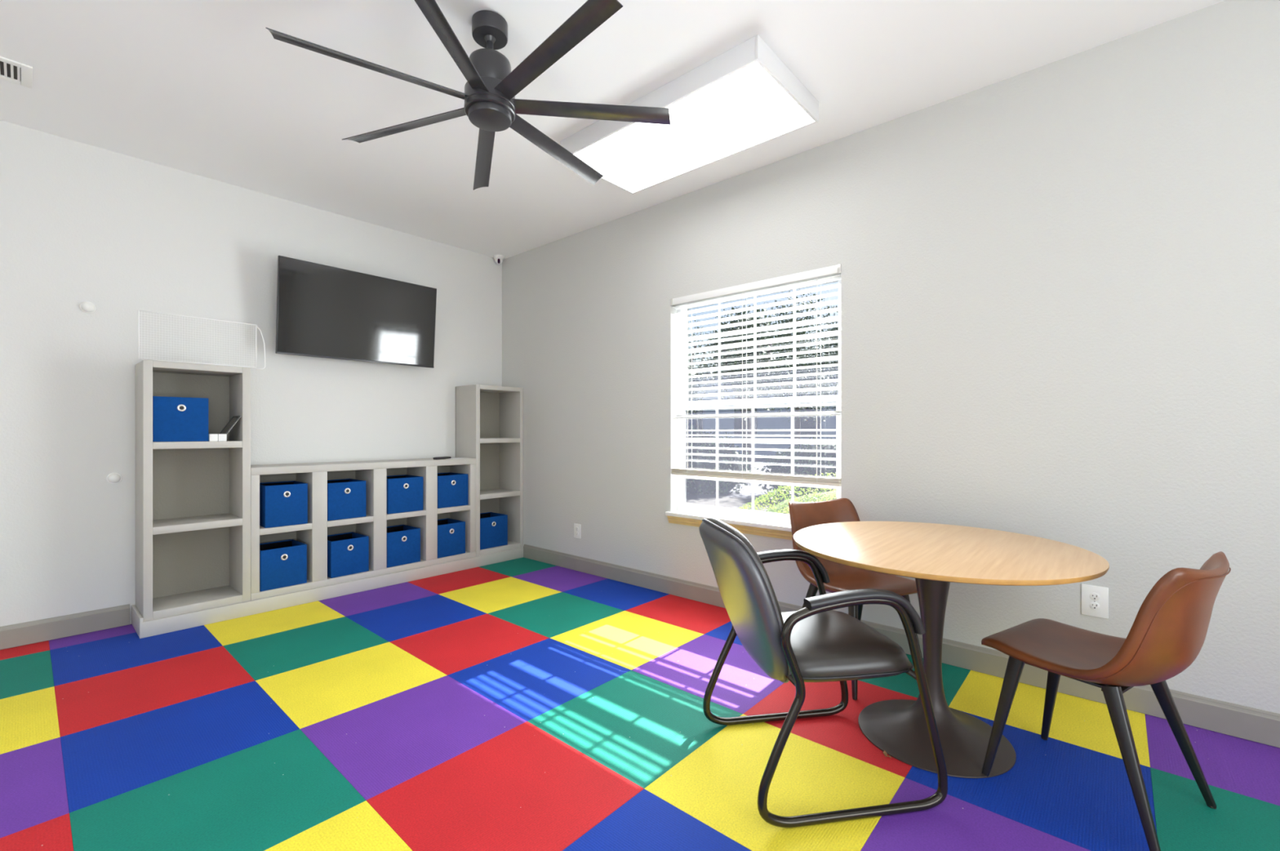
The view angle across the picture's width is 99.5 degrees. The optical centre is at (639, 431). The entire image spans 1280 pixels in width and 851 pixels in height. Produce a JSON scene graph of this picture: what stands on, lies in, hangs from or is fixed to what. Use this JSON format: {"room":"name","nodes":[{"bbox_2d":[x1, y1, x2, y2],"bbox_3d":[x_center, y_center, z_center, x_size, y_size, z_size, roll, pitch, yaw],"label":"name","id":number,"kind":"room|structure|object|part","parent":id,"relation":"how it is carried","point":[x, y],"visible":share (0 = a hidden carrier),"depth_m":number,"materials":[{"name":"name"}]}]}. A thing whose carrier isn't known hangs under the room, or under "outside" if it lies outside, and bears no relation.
{"room":"playroom","nodes":[
{"label":"playroom","id":0,"kind":"room"},
{"bbox_2d":[0,120,502,626],"bbox_3d":[-3.161,-0.244,3.149,0.140,2.968,5.440,0,0,41],"label":"wall","id":1,"kind":"structure","parent":0,"point":[124,235],"depth_m":3.21,"materials":[{"name":"white paint"}]},
{"bbox_2d":[0,604,129,649],"bbox_3d":[-3.911,1.079,2.181,0.013,0.118,2.715,0,0,41],"label":"baseboard","id":2,"kind":"structure","parent":1,"relation":"attached to","point":[13,635],"depth_m":2.99,"materials":[{"name":"grey paint"}]},
{"bbox_2d":[80,301,96,312],"bbox_3d":[-3.122,-0.704,3.064,0.029,0.066,0.066,0,0,41],"label":"bumper cover","id":3,"kind":"object","parent":1,"relation":"attached to","point":[86,306],"visible":1,"depth_m":3.06,"materials":[{"name":"white plastic"}]},
{"bbox_2d":[106,472,121,484],"bbox_3d":[-3.051,0.272,3.144,0.029,0.066,0.066,0,0,41],"label":"bumper cover","id":4,"kind":"object","parent":1,"relation":"attached to","point":[113,477],"visible":1,"depth_m":3.14,"materials":[{"name":"white plastic"}]},
{"bbox_2d":[131,546,523,638],"bbox_3d":[-2.031,1.083,4.060,0.351,0.111,2.577,0,0,41],"label":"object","id":5,"kind":"structure","parent":1,"relation":"attached to","point":[145,628],"depth_m":3.56,"materials":[{"name":"paint"}]},
{"bbox_2d":[135,360,250,621],"bbox_3d":[-2.712,0.328,3.295,0.336,1.448,0.496,0,0,41],"label":"bookshelf","id":6,"kind":"object","parent":5,"relation":"on","point":[193,498],"visible":0.98,"depth_m":3.36,"materials":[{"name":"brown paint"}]},
{"bbox_3d":[-2.859,0.328,3.121,0.326,1.448,0.040,0,0,41],"label":"panel","id":7,"kind":"part","parent":6,"relation":"part of","materials":[{"name":"paint"}]},
{"bbox_2d":[152,395,208,441],"bbox_3d":[-2.749,-0.070,3.219,0.276,0.256,0.248,0,0,41],"label":"storage bin","id":8,"kind":"object","parent":6,"relation":"on","point":[175,419],"visible":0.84,"depth_m":3.13,"materials":[{"name":"blue fabric"}]},
{"bbox_3d":[-2.835,0.328,3.403,0.010,1.444,0.492,0,0,41],"label":"panel","id":9,"kind":"part","parent":6,"relation":"part of","materials":[{"name":"brown paint"}]},
{"bbox_3d":[-2.709,-0.378,3.291,0.325,0.036,0.414,0,0,41],"label":"panel","id":10,"kind":"part","parent":6,"relation":"part of","materials":[{"name":"paint"}]},
{"bbox_3d":[-2.709,0.079,3.291,0.325,0.040,0.414,0,0,41],"label":"shelf","id":11,"kind":"part","parent":6,"relation":"part of","materials":[{"name":"paint"}]},
{"bbox_3d":[-2.709,0.557,3.291,0.325,0.042,0.414,0,0,41],"label":"shelf","id":12,"kind":"part","parent":6,"relation":"part of","materials":[{"name":"paint"}]},
{"bbox_3d":[-2.709,1.030,3.291,0.325,0.044,0.414,0,0,41],"label":"panel","id":13,"kind":"part","parent":6,"relation":"part of","materials":[{"name":"paint"}]},
{"bbox_2d":[137,310,265,368],"bbox_3d":[-2.604,-0.530,3.239,0.102,0.280,0.596,0,0,41],"label":"wire rack","id":14,"kind":"object","parent":6,"relation":"on","point":[144,311],"visible":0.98,"depth_m":3.15,"materials":[{"name":"white metal"}]},
{"bbox_2d":[208,433,217,440],"bbox_3d":[-2.567,0.037,3.256,0.040,0.044,0.041,0,0,41],"label":"block","id":15,"kind":"object","parent":6,"relation":"on","point":[211,437],"visible":0.94,"depth_m":3.24,"materials":[{"name":"white paper"}]},
{"bbox_2d":[217,433,226,440],"bbox_3d":[-2.539,0.037,3.288,0.040,0.044,0.041,0,0,41],"label":"block","id":16,"kind":"object","parent":6,"relation":"on","point":[221,437],"visible":0.94,"depth_m":3.27,"materials":[{"name":"white paper"}]},
{"bbox_2d":[219,415,240,434],"bbox_3d":[-2.563,-0.019,3.366,0.151,0.158,0.107,0,0,41],"label":"picture frame","id":17,"kind":"object","parent":6,"relation":"on","point":[234,419],"visible":0.73,"depth_m":3.36,"materials":[{"name":"black metal"}]},
{"bbox_3d":[-2.558,0.328,3.462,0.326,1.448,0.042,0,0,41],"label":"panel","id":18,"kind":"part","parent":6,"relation":"part of","materials":[{"name":"paint"}]},
{"bbox_2d":[250,457,475,599],"bbox_3d":[-2.027,0.639,4.075,0.336,0.826,1.578,0,0,41],"label":"cubby unit","id":19,"kind":"object","parent":5,"relation":"on","point":[314,533],"visible":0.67,"depth_m":3.94,"materials":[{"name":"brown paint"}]},
{"bbox_3d":[-2.529,0.641,3.496,0.326,0.737,0.046,0,0,41],"label":"panel","id":20,"kind":"part","parent":19,"relation":"part of","materials":[{"name":"paint"}]},
{"bbox_2d":[259,538,306,591],"bbox_3d":[-2.408,0.881,3.599,0.276,0.256,0.262,0,0,40],"label":"storage bin","id":21,"kind":"object","parent":19,"relation":"on","point":[282,563],"visible":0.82,"depth_m":3.52,"materials":[{"name":"blue fabric"}]},
{"bbox_2d":[259,480,307,528],"bbox_3d":[-2.400,0.479,3.619,0.296,0.267,0.238,0,0,43],"label":"storage bin","id":22,"kind":"object","parent":19,"relation":"on","point":[284,503],"visible":0.9,"depth_m":3.52,"materials":[{"name":"blue fabric"}]},
{"bbox_2d":[259,521,311,534],"bbox_3d":[-2.416,0.633,3.625,0.325,0.039,0.297,0,0,41],"label":"shelf","id":23,"kind":"object","parent":19,"relation":"attached to","point":[263,531],"depth_m":3.51,"materials":[{"name":"paint"}]},
{"bbox_2d":[327,478,365,520],"bbox_3d":[-2.165,0.484,3.903,0.296,0.257,0.254,0,0,41],"label":"storage bin","id":24,"kind":"object","parent":19,"relation":"on","point":[346,497],"visible":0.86,"depth_m":3.81,"materials":[{"name":"blue fabric"}]},
{"bbox_2d":[327,531,368,577],"bbox_3d":[-2.144,0.883,3.905,0.276,0.251,0.254,0,0,40],"label":"storage bin","id":25,"kind":"object","parent":19,"relation":"on","point":[348,553],"visible":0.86,"depth_m":3.82,"materials":[{"name":"blue fabric"}]},
{"bbox_2d":[327,514,373,526],"bbox_3d":[-2.155,0.633,3.921,0.325,0.039,0.307,0,0,41],"label":"shelf","id":26,"kind":"object","parent":19,"relation":"attached to","point":[369,518],"depth_m":3.82,"materials":[{"name":"paint"}]},
{"bbox_3d":[-2.149,0.639,4.182,0.010,0.822,1.574,0,0,41],"label":"panel","id":27,"kind":"part","parent":19,"relation":"part of","materials":[{"name":"brown paint"}]},
{"bbox_3d":[-2.023,0.249,4.071,0.326,0.047,1.578,0,0,41],"label":"panel","id":28,"kind":"part","parent":19,"relation":"part of","materials":[{"name":"paint"}]},
{"bbox_3d":[-2.023,1.031,4.071,0.326,0.042,1.578,0,0,41],"label":"panel","id":29,"kind":"part","parent":19,"relation":"part of","materials":[{"name":"paint"}]},
{"bbox_2d":[386,524,420,567],"bbox_3d":[-1.890,0.880,4.194,0.276,0.257,0.258,0,0,40],"label":"storage bin","id":30,"kind":"object","parent":19,"relation":"on","point":[403,541],"visible":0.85,"depth_m":4.12,"materials":[{"name":"blue fabric"}]},
{"bbox_2d":[386,474,422,514],"bbox_3d":[-1.885,0.482,4.213,0.296,0.261,0.272,0,0,41],"label":"storage bin","id":31,"kind":"object","parent":19,"relation":"on","point":[405,491],"visible":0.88,"depth_m":4.12,"materials":[{"name":"blue fabric"}]},
{"bbox_2d":[386,509,426,519],"bbox_3d":[-1.892,0.633,4.221,0.325,0.039,0.305,0,0,41],"label":"shelf","id":32,"kind":"object","parent":19,"relation":"attached to","point":[422,513],"depth_m":4.12,"materials":[{"name":"paint"}]},
{"bbox_2d":[432,456,451,459],"bbox_3d":[-1.621,0.216,4.438,0.042,0.018,0.170,0,0,21],"label":"remote control","id":33,"kind":"object","parent":19,"relation":"on","point":[438,457],"visible":1,"depth_m":4.42,"materials":[{"name":"black plastic"}]},
{"bbox_2d":[437,518,465,558],"bbox_3d":[-1.631,0.878,4.489,0.276,0.261,0.248,0,0,40],"label":"storage bin","id":34,"kind":"object","parent":19,"relation":"on","point":[451,532],"visible":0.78,"depth_m":4.41,"materials":[{"name":"blue fabric"}]},
{"bbox_2d":[437,471,467,507],"bbox_3d":[-1.629,0.484,4.512,0.296,0.258,0.270,0,0,41],"label":"storage bin","id":35,"kind":"object","parent":19,"relation":"on","point":[452,487],"visible":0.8,"depth_m":4.42,"materials":[{"name":"blue fabric"}]},
{"bbox_2d":[437,504,470,513],"bbox_3d":[-1.633,0.633,4.514,0.325,0.039,0.292,0,0,41],"label":"shelf","id":36,"kind":"object","parent":19,"relation":"attached to","point":[466,508],"depth_m":4.42,"materials":[{"name":"paint"}]},
{"bbox_3d":[-1.519,0.641,4.644,0.326,0.737,0.053,0,0,41],"label":"panel","id":37,"kind":"part","parent":19,"relation":"part of","materials":[{"name":"paint"}]},
{"bbox_2d":[455,384,523,555],"bbox_3d":[-1.345,0.328,4.849,0.336,1.448,0.483,0,0,41],"label":"bookshelf","id":38,"kind":"object","parent":5,"relation":"on","point":[489,419],"visible":0.78,"depth_m":4.93,"materials":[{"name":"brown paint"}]},
{"bbox_3d":[-1.488,0.328,4.679,0.326,1.448,0.038,0,0,41],"label":"panel","id":39,"kind":"part","parent":38,"relation":"part of","materials":[{"name":"paint"}]},
{"bbox_3d":[-1.468,0.328,4.957,0.010,1.444,0.479,0,0,41],"label":"panel","id":40,"kind":"part","parent":38,"relation":"part of","materials":[{"name":"grey paint"}]},
{"bbox_2d":[480,511,507,549],"bbox_3d":[-1.371,0.874,4.801,0.276,0.265,0.286,0,0,41],"label":"storage bin","id":41,"kind":"object","parent":38,"relation":"on","point":[493,526],"visible":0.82,"depth_m":4.72,"materials":[{"name":"blue fabric"}]},
{"bbox_3d":[-1.340,-0.378,4.848,0.325,0.036,0.412,0,0,41],"label":"panel","id":42,"kind":"part","parent":38,"relation":"part of","materials":[{"name":"paint"}]},
{"bbox_3d":[-1.340,0.079,4.848,0.325,0.040,0.412,0,0,41],"label":"shelf","id":43,"kind":"part","parent":38,"relation":"part of","materials":[{"name":"paint"}]},
{"bbox_3d":[-1.340,0.557,4.848,0.325,0.042,0.412,0,0,41],"label":"shelf","id":44,"kind":"part","parent":38,"relation":"part of","materials":[{"name":"paint"}]},
{"bbox_3d":[-1.340,1.030,4.848,0.325,0.044,0.412,0,0,41],"label":"panel","id":45,"kind":"part","parent":38,"relation":"part of","materials":[{"name":"paint"}]},
{"bbox_3d":[-1.193,0.328,5.015,0.326,1.448,0.033,0,0,41],"label":"panel","id":46,"kind":"part","parent":38,"relation":"part of","materials":[{"name":"paint"}]},
{"bbox_2d":[275,255,436,368],"bbox_3d":[-2.107,-0.845,4.076,0.224,0.646,1.112,0,0,41],"label":"television","id":47,"kind":"object","parent":1,"relation":"attached to","point":[323,311],"visible":1,"depth_m":3.95,"materials":[{"name":"black"}]},
{"bbox_2d":[0,0,1225,258],"bbox_3d":[-0.584,-1.688,0.976,6.880,0.120,5.580,0,0,41],"label":"ceiling","id":48,"kind":"structure","parent":0,"point":[203,88],"depth_m":2.50,"materials":[{"name":"white paint"}]},
{"bbox_2d":[0,56,32,88],"bbox_3d":[-2.906,-1.624,2.364,0.220,0.008,0.338,0,0,41],"label":"ceiling vent","id":49,"kind":"object","parent":48,"relation":"in","point":[12,71],"visible":1,"depth_m":2.45,"materials":[{"name":"white plastic"}]},
{"bbox_2d":[265,0,670,190],"bbox_3d":[-0.574,-1.430,2.139,1.412,0.396,1.433,0,0,41],"label":"ceiling fan","id":50,"kind":"object","parent":48,"relation":"hanging from","point":[491,89],"visible":1,"depth_m":2.09,"materials":[{"name":"grey metal"}]},
{"bbox_3d":[-0.943,-1.303,1.940,0.652,0.009,0.079,1,15,-32],"label":"blade","id":51,"kind":"part","parent":50,"relation":"part of","materials":[{"name":"black metal"}]},
{"bbox_3d":[-0.982,-1.292,2.292,0.652,0.009,0.079,-1,15,19],"label":"blade","id":52,"kind":"part","parent":50,"relation":"part of","materials":[{"name":"black metal"}]},
{"bbox_3d":[-0.644,-1.311,1.752,0.079,0.009,0.652,16,0,7],"label":"blade","id":53,"kind":"part","parent":50,"relation":"part of","materials":[{"name":"black metal"}]},
{"bbox_3d":[-0.731,-1.287,2.542,0.079,0.009,0.652,-16,4,-19],"label":"blade","id":54,"kind":"part","parent":50,"relation":"part of","materials":[{"name":"black metal"}]},
{"bbox_3d":[-0.380,-1.291,2.502,0.079,0.009,0.652,-18,-11,31],"label":"blade","id":55,"kind":"part","parent":50,"relation":"part of","materials":[{"name":"black metal"}]},
{"bbox_3d":[-0.309,-1.310,1.868,0.652,0.009,0.079,-2,-17,45],"label":"blade","id":56,"kind":"part","parent":50,"relation":"part of","materials":[{"name":"black metal"}]},
{"bbox_3d":[-0.192,-1.301,2.202,0.652,0.009,0.079,0,-15,-6],"label":"blade","id":57,"kind":"part","parent":50,"relation":"part of","materials":[{"name":"black metal"}]},
{"bbox_2d":[493,254,504,263],"bbox_3d":[-1.311,-1.591,5.032,0.100,0.074,0.100,0,0,41],"label":"security camera","id":58,"kind":"object","parent":48,"relation":"attached to","point":[499,259],"visible":1,"depth_m":5.00,"materials":[{"name":"white plastic"}]},
{"bbox_2d":[560,34,818,194],"bbox_3d":[0.218,-1.578,2.857,1.240,0.100,0.606,0,0,41],"label":"ceiling light","id":59,"kind":"object","parent":48,"relation":"attached to","point":[745,97],"visible":0.85,"depth_m":2.69,"materials":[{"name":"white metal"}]},
{"bbox_2d":[0,556,1279,850],"bbox_3d":[-0.584,1.200,0.976,6.880,0.120,5.580,0,0,41],"label":"floor","id":60,"kind":"structure","parent":0,"point":[521,704],"depth_m":1.97,"materials":[{"name":"multicoloured carpet"}]},
{"bbox_2d":[698,516,947,827],"bbox_3d":[0.561,0.721,1.863,0.660,0.836,0.598,0,0,-10],"label":"armchair","id":61,"kind":"object","parent":60,"relation":"on","point":[816,642],"visible":1,"depth_m":1.65,"materials":[{"name":"grey leather"}]},
{"bbox_2d":[705,516,783,626],"bbox_3d":[0.352,0.549,1.827,0.194,0.491,0.520,0,0,-10],"label":"backrest cushion","id":62,"kind":"object","parent":61,"relation":"on","point":[747,592],"depth_m":1.65,"materials":[{"name":"black leather"}]},
{"bbox_3d":[0.542,0.811,2.138,0.606,0.656,0.026,0,0,-10],"label":"sled frame","id":63,"kind":"part","parent":61,"relation":"part of","materials":[{"name":"grey metal"}]},
{"bbox_3d":[0.619,0.722,1.872,0.470,0.102,0.476,0,0,-10],"label":"seat","id":64,"kind":"part","parent":61,"relation":"part of","materials":[{"name":"grey leather"}]},
{"bbox_3d":[0.634,0.811,1.596,0.606,0.656,0.026,0,0,-10],"label":"sled frame","id":65,"kind":"part","parent":61,"relation":"part of","materials":[{"name":"grey metal"}]},
{"bbox_2d":[788,497,923,699],"bbox_3d":[1.014,0.747,2.610,0.472,0.786,0.539,0,0,-23],"label":"shell chair","id":66,"kind":"object","parent":60,"relation":"on","point":[842,577],"visible":0.5,"depth_m":2.68,"materials":[{"name":"brown leather"}]},
{"bbox_3d":[0.797,0.933,2.660,0.174,0.416,0.038,0,0,41],"label":"leg","id":67,"kind":"part","parent":66,"relation":"part of","materials":[{"name":"black metal"}]},
{"bbox_3d":[0.935,0.933,2.357,0.041,0.412,0.124,0,0,10],"label":"leg","id":68,"kind":"part","parent":66,"relation":"part of","materials":[{"name":"black metal"}]},
{"bbox_3d":[1.127,0.933,2.801,0.038,0.416,0.174,0,0,3],"label":"leg","id":69,"kind":"part","parent":66,"relation":"part of","materials":[{"name":"black metal"}]},
{"bbox_3d":[1.251,0.933,2.492,0.124,0.412,0.041,0,0,34],"label":"leg","id":70,"kind":"part","parent":66,"relation":"part of","materials":[{"name":"black metal"}]},
{"bbox_2d":[793,520,1109,777],"bbox_3d":[1.100,0.779,2.038,1.006,0.719,1.006,0,0,41],"label":"pedestal table","id":71,"kind":"object","parent":60,"relation":"on","point":[937,555],"visible":0.93,"depth_m":1.96,"materials":[{"name":"brown wood"}]},
{"bbox_2d":[981,551,1231,850],"bbox_3d":[1.446,0.747,1.697,0.472,0.786,0.539,0,0,-31],"label":"shell chair","id":72,"kind":"object","parent":60,"relation":"on","point":[1168,631],"visible":1,"depth_m":1.52,"materials":[{"name":"brown leather"}]},
{"bbox_3d":[1.194,0.933,1.781,0.124,0.412,0.041,0,0,26],"label":"leg","id":73,"kind":"part","parent":72,"relation":"part of","materials":[{"name":"black metal"}]},
{"bbox_3d":[1.488,0.933,1.959,0.041,0.412,0.124,0,0,2],"label":"leg","id":74,"kind":"part","parent":72,"relation":"part of","materials":[{"name":"black metal"}]},
{"bbox_3d":[1.360,0.933,1.492,0.038,0.416,0.174,0,0,-5],"label":"leg","id":75,"kind":"part","parent":72,"relation":"part of","materials":[{"name":"black metal"}]},
{"bbox_3d":[1.667,0.933,1.678,0.174,0.416,0.038,0,0,33],"label":"leg","id":76,"kind":"part","parent":72,"relation":"part of","materials":[{"name":"black metal"}]},
{"bbox_2d":[817,305,838,392],"bbox_3d":[5.656,-1.052,13.224,2.687,4.672,2.490,0,0,10],"label":"tree","id":77,"kind":"object","parent":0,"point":[836,337],"visible":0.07,"depth_m":13.39,"materials":[{"name":"green plant"}]},
{"bbox_2d":[502,0,1279,714],"bbox_3d":[1.212,-0.244,3.018,6.880,2.968,0.140,0,0,41],"label":"wall","id":78,"kind":"structure","parent":0,"point":[1060,278],"depth_m":2.48,"materials":[{"name":"grey paint"}]},
{"bbox_2d":[573,523,581,538],"bbox_3d":[-0.514,0.815,4.438,0.082,0.118,0.009,0,0,41],"label":"wall outlet","id":79,"kind":"object","parent":78,"relation":"attached to","point":[577,527],"visible":1,"depth_m":4.43,"materials":[{"name":"white plastic"}]},
{"bbox_2d":[665,275,840,539],"bbox_3d":[0.701,-0.144,3.443,1.244,1.572,0.175,0,0,41],"label":"window","id":80,"kind":"structure","parent":78,"relation":"in","point":[771,524],"depth_m":3.48,"materials":[{"name":"white plastic"}]},
{"bbox_3d":[0.680,0.574,3.420,1.244,0.026,0.112,0,0,41],"label":"sill","id":81,"kind":"part","parent":80,"relation":"part of","materials":[{"name":"white paint"}]},
{"bbox_3d":[0.738,-0.182,3.485,1.200,1.495,0.064,0,0,41],"label":"frame","id":82,"kind":"part","parent":80,"relation":"part of","materials":[{"name":"white plastic"}]},
{"bbox_3d":[0.727,0.167,3.473,1.084,0.680,0.004,0,0,41],"label":"pane","id":83,"kind":"part","parent":80,"relation":"part of","materials":[{"name":"clear glass"}]},
{"bbox_2d":[670,263,840,486],"bbox_3d":[0.684,-0.311,3.424,1.199,1.235,0.063,0,0,41],"label":"window blind","id":84,"kind":"object","parent":80,"relation":"attached to","point":[820,275],"visible":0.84,"depth_m":3.36,"materials":[{"name":"white plastic"}]},
{"bbox_3d":[0.358,-0.293,3.751,0.002,1.182,0.002,0,0,-13],"label":"ladder cord","id":85,"kind":"part","parent":84,"relation":"part of","materials":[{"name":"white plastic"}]},
{"bbox_3d":[0.654,-0.293,3.457,0.002,1.182,0.001,0,0,-13],"label":"lift cord","id":86,"kind":"part","parent":84,"relation":"part of","materials":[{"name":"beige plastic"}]},
{"bbox_3d":[0.681,-0.293,3.467,0.002,1.182,0.002,0,0,5],"label":"ladder cord","id":87,"kind":"part","parent":84,"relation":"part of","materials":[{"name":"white fabric"}]},
{"bbox_3d":[0.683,0.283,3.430,1.184,0.043,0.054,0,0,41],"label":"rail","id":88,"kind":"part","parent":84,"relation":"part of","materials":[{"name":"beige plastic"}]},
{"bbox_3d":[1.022,-0.293,3.133,0.001,1.182,0.002,0,0,41],"label":"lift cord","id":89,"kind":"part","parent":84,"relation":"part of","materials":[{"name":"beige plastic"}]},
{"bbox_3d":[1.049,-0.293,3.143,0.002,1.182,0.002,0,0,-13],"label":"ladder cord","id":90,"kind":"part","parent":84,"relation":"part of","materials":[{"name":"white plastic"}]},
{"bbox_3d":[0.727,0.167,3.473,1.148,0.744,0.025,0,0,41],"label":"sash","id":91,"kind":"part","parent":80,"relation":"part of","materials":[{"name":"white plastic"}]},
{"bbox_3d":[0.745,-0.534,3.494,1.148,0.739,0.027,0,0,41],"label":"sash","id":92,"kind":"part","parent":80,"relation":"part of","materials":[{"name":"white plastic"}]},
{"bbox_2d":[523,543,1279,747],"bbox_3d":[1.294,1.079,2.845,6.248,0.118,0.013,0,0,41],"label":"baseboard","id":93,"kind":"structure","parent":78,"relation":"attached to","point":[1247,722],"depth_m":2.50,"materials":[{"name":"grey paint"}]},
{"bbox_2d":[1081,583,1108,618],"bbox_3d":[1.925,0.718,2.292,0.088,0.130,0.009,0,0,41],"label":"wall outlet","id":94,"kind":"object","parent":78,"relation":"attached to","point":[1095,599],"visible":1,"depth_m":2.29,"materials":[{"name":"white plastic"}]},
{"bbox_2d":[1089,592,1099,600],"bbox_3d":[1.923,0.699,2.291,0.033,0.033,0.003,0,0,41],"label":"socket","id":95,"kind":"object","parent":94,"relation":"attached to","point":[1093,596],"depth_m":2.29,"materials":[{"name":"white plastic"}]},
{"bbox_2d":[1089,601,1099,609],"bbox_3d":[1.923,0.738,2.291,0.033,0.033,0.003,0,0,41],"label":"socket","id":96,"kind":"object","parent":94,"relation":"attached to","point":[1093,605],"depth_m":2.29,"materials":[{"name":"white plastic"}]},
{"label":"outside","id":97,"kind":"structure","parent":0,"visible":0},
{"bbox_2d":[686,492,781,511],"bbox_3d":[0.717,1.350,7.451,28.000,0.180,5.858,0,0,41],"label":"ground","id":98,"kind":"structure","parent":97,"point":[691,498],"depth_m":9.71,"materials":[{"name":"white concrete"}]},
{"bbox_2d":[737,471,836,514],"bbox_3d":[1.976,1.039,4.762,2.955,1.353,1.308,0,0,41],"label":"hedge","id":99,"kind":"object","parent":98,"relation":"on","point":[782,507],"visible":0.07,"depth_m":5.09,"materials":[{"name":"green plant"}]},
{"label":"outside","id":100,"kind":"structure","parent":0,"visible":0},
{"bbox_2d":[705,453,787,501],"bbox_3d":[16.729,1.360,33.226,70.000,0.160,54.000,0,0,41],"label":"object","id":101,"kind":"object","parent":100,"point":[746,492],"depth_m":11.94,"materials":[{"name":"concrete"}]},
{"bbox_2d":[686,358,697,426],"bbox_3d":[0.419,-0.633,15.010,2.483,3.838,1.896,0,0,41],"label":"tree","id":102,"kind":"object","parent":101,"relation":"on","point":[690,366],"visible":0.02,"depth_m":14.65,"materials":[{"name":"green plant"}]},
{"bbox_2d":[686,320,708,420],"bbox_3d":[1.028,-1.695,20.256,3.252,5.959,3.374,0,0,29],"label":"tree","id":103,"kind":"object","parent":101,"relation":"on","point":[694,346],"visible":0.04,"depth_m":19.88,"materials":[{"name":"green plant"}]},
{"bbox_2d":[686,423,758,494],"bbox_3d":[0.965,0.780,11.984,3.506,1.969,2.110,0,0,41],"label":"shrub","id":104,"kind":"object","parent":101,"relation":"on","point":[695,486],"visible":0.24,"depth_m":10.96,"materials":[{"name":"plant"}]},
{"bbox_2d":[694,299,799,471],"bbox_3d":[2.582,-1.027,13.496,2.902,4.624,2.533,0,0,41],"label":"tree","id":105,"kind":"object","parent":101,"relation":"on","point":[766,323],"visible":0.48,"depth_m":13.09,"materials":[{"name":"green plant"}]},
{"bbox_2d":[686,355,838,455],"bbox_3d":[9.986,-1.220,30.101,29.000,5.000,6.600,0,0,41],"label":"building","id":106,"kind":"structure","parent":101,"relation":"on","point":[781,422],"depth_m":29.32,"materials":[{"name":"grey paint"}]},
{"bbox_2d":[758,435,836,498],"bbox_3d":[3.688,0.869,9.959,3.500,1.639,1.886,0,0,41],"label":"shrub","id":107,"kind":"object","parent":101,"relation":"on","point":[776,469],"visible":0.17,"depth_m":9.79,"materials":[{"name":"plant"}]},
{"bbox_2d":[760,287,838,448],"bbox_3d":[5.386,-1.773,17.994,3.295,6.113,4.084,0,0,25],"label":"tree","id":108,"kind":"object","parent":101,"relation":"on","point":[797,419],"visible":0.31,"depth_m":17.56,"materials":[{"name":"green plant"}]}
]}

